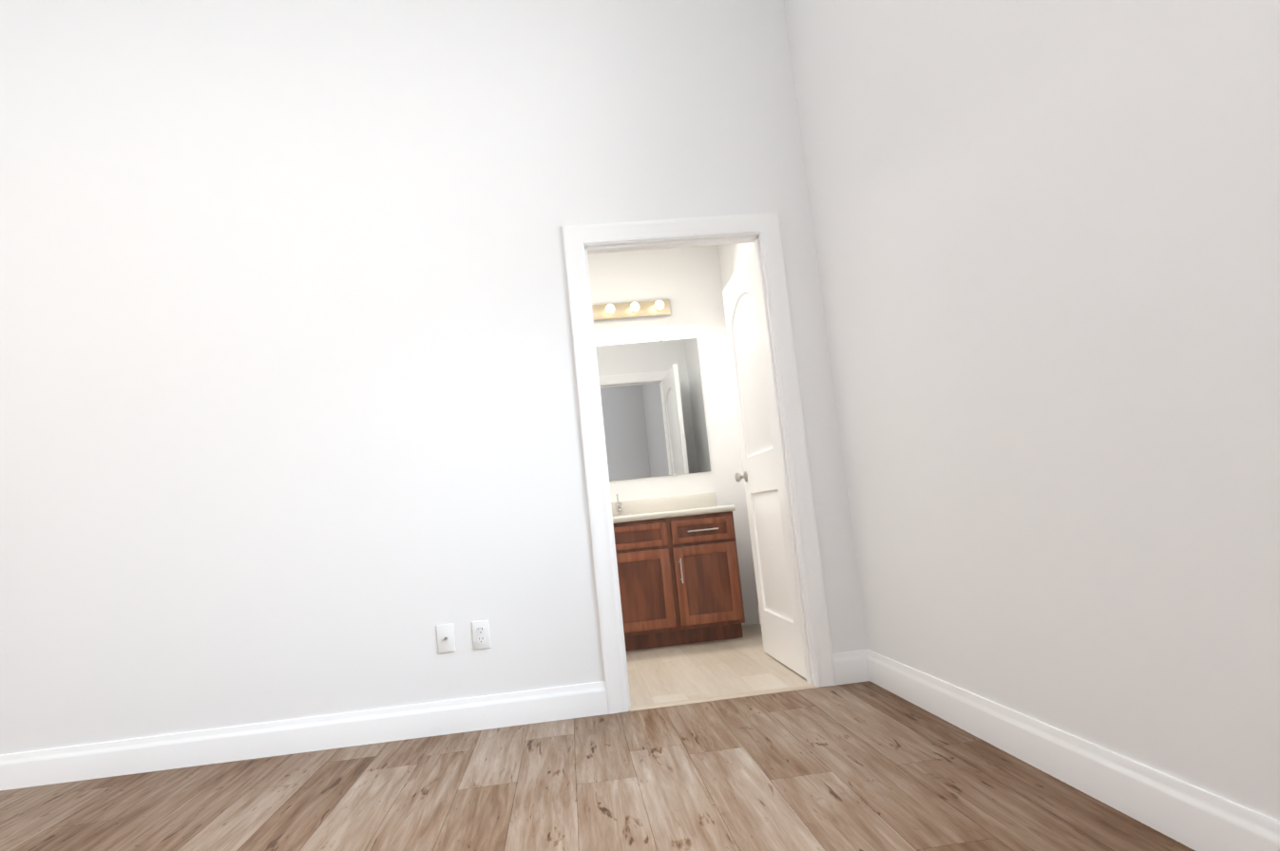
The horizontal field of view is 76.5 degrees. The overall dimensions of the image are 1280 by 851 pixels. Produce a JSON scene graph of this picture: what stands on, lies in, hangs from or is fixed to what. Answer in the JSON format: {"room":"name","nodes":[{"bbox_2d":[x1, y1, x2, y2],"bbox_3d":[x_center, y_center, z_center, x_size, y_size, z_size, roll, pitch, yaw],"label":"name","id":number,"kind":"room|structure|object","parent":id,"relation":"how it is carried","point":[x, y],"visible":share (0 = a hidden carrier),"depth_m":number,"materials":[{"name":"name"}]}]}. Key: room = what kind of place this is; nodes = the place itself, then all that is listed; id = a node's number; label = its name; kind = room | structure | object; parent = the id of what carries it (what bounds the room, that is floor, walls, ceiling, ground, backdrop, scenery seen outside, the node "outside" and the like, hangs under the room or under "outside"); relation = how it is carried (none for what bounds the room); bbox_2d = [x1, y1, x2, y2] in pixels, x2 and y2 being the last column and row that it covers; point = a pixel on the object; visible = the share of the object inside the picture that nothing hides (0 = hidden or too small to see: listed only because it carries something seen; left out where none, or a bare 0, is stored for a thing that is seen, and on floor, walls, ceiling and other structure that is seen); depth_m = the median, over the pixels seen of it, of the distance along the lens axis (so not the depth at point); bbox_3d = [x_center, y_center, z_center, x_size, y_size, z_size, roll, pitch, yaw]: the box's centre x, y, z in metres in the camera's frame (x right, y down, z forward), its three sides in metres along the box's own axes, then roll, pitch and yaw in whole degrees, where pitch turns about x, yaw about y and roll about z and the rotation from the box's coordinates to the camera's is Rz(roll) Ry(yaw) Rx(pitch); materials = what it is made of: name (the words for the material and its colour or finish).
{"room":"empty bedroom","nodes":[
{"label":"empty bedroom","id":0,"kind":"room"},
{"bbox_2d":[0,0,867,755],"bbox_3d":[-1.867,-0.345,3.510,5.445,3.450,0.120,-5,-6,-6],"label":"wall","id":1,"kind":"structure","parent":0,"point":[289,416],"depth_m":3.50,"materials":[{"name":"white paint"}]},
{"bbox_2d":[0,681,608,790],"bbox_3d":[-1.761,1.294,3.255,3.270,0.132,0.015,-5,-6,-6],"label":"baseboard","id":2,"kind":"structure","parent":1,"relation":"attached to","point":[254,741],"depth_m":3.29,"materials":[{"name":"white paint"}]},
{"bbox_2d":[436,624,455,653],"bbox_3d":[-0.813,0.891,3.390,0.070,0.115,0.016,-5,-6,-6],"label":"outlet","id":3,"kind":"object","parent":1,"relation":"attached to","point":[446,639],"visible":1,"depth_m":3.39,"materials":[{"name":"white plastic"}]},
{"bbox_2d":[471,620,490,649],"bbox_3d":[-0.668,0.880,3.407,0.070,0.115,0.010,-5,-6,-6],"label":"electrical outlet","id":4,"kind":"object","parent":1,"relation":"attached to","point":[481,635],"visible":1,"depth_m":3.40,"materials":[{"name":"white plastic"}]},
{"bbox_2d":[562,211,836,714],"bbox_3d":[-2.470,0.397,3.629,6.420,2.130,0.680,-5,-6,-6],"label":"door frame","id":5,"kind":"structure","parent":1,"relation":"attached to","point":[761,231],"depth_m":3.60,"materials":[{"name":"white paint"}]},
{"bbox_2d":[629,684,816,711],"bbox_3d":[0.354,1.167,3.482,0.810,0.008,0.060,-5,-6,-6],"label":"trim","id":6,"kind":"structure","parent":1,"relation":"attached to","point":[720,697],"depth_m":3.47,"materials":[{"name":"beige wood"}]},
{"bbox_2d":[722,244,806,679],"bbox_3d":[0.628,0.183,4.147,0.161,2.028,0.804,-5,-6,-6],"label":"bathroom door","id":7,"kind":"structure","parent":1,"relation":"in","point":[761,476],"depth_m":4.11,"materials":[{"name":"white paint"}]},
{"bbox_2d":[757,608,862,680],"bbox_3d":[0.899,1.173,4.601,0.015,0.132,1.900,-5,-6,-6],"label":"baseboard","id":8,"kind":"structure","parent":1,"relation":"attached to","point":[846,662],"depth_m":3.52,"materials":[{"name":"white paint"}]},
{"bbox_2d":[0,624,1195,850],"bbox_3d":[-2.172,1.340,2.233,6.850,0.100,6.230,-5,-6,-6],"label":"floor","id":9,"kind":"structure","parent":0,"point":[868,766],"depth_m":2.53,"materials":[{"name":"brown wood"}]},
{"bbox_2d":[611,492,745,651],"bbox_3d":[-0.084,0.914,5.182,1.360,0.970,0.631,-5,-6,-6],"label":"bathroom vanity","id":10,"kind":"object","parent":9,"relation":"on","point":[678,571],"visible":0.65,"depth_m":4.94,"materials":[{"name":"brown wood"}]},
{"bbox_2d":[611,494,631,517],"bbox_3d":[-0.140,0.527,5.386,0.162,0.150,0.166,-5,-6,-6],"label":"faucet","id":11,"kind":"object","parent":10,"relation":"on","point":[619,511],"depth_m":5.42,"materials":[{"name":"silver metal"}]},
{"bbox_2d":[587,245,759,626],"bbox_3d":[-0.550,-0.240,5.660,2.420,3.450,0.120,-5,-6,-6],"label":"wall","id":12,"kind":"structure","parent":0,"point":[686,282],"depth_m":5.71,"materials":[{"name":"white paint"}]},
{"bbox_2d":[592,299,670,321],"bbox_3d":[-0.294,-0.796,5.625,1.030,0.110,0.125,-5,-6,-6],"label":"vanity light bar","id":13,"kind":"object","parent":12,"relation":"attached to","point":[629,310],"visible":0.44,"depth_m":5.67,"materials":[{"name":"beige metal"}]},
{"bbox_2d":[595,338,710,481],"bbox_3d":[-0.218,-0.090,5.606,1.340,0.963,0.008,-5,-6,-6],"label":"bathroom mirror","id":14,"kind":"object","parent":12,"relation":"attached to","point":[653,410],"visible":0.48,"depth_m":5.64,"materials":[{"name":"clear glass"}]},
{"bbox_2d":[717,0,1279,821],"bbox_3d":[0.978,-0.710,2.827,0.120,3.450,6.110,-5,-6,-6],"label":"wall","id":15,"kind":"structure","parent":0,"point":[1046,236],"depth_m":2.00,"materials":[{"name":"white paint"}]},
{"bbox_2d":[859,649,1279,850],"bbox_3d":[1.173,0.811,1.595,0.015,0.132,3.940,-5,-6,-6],"label":"baseboard","id":16,"kind":"structure","parent":15,"relation":"attached to","point":[1186,813],"depth_m":2.01,"materials":[{"name":"white paint"}]}
]}

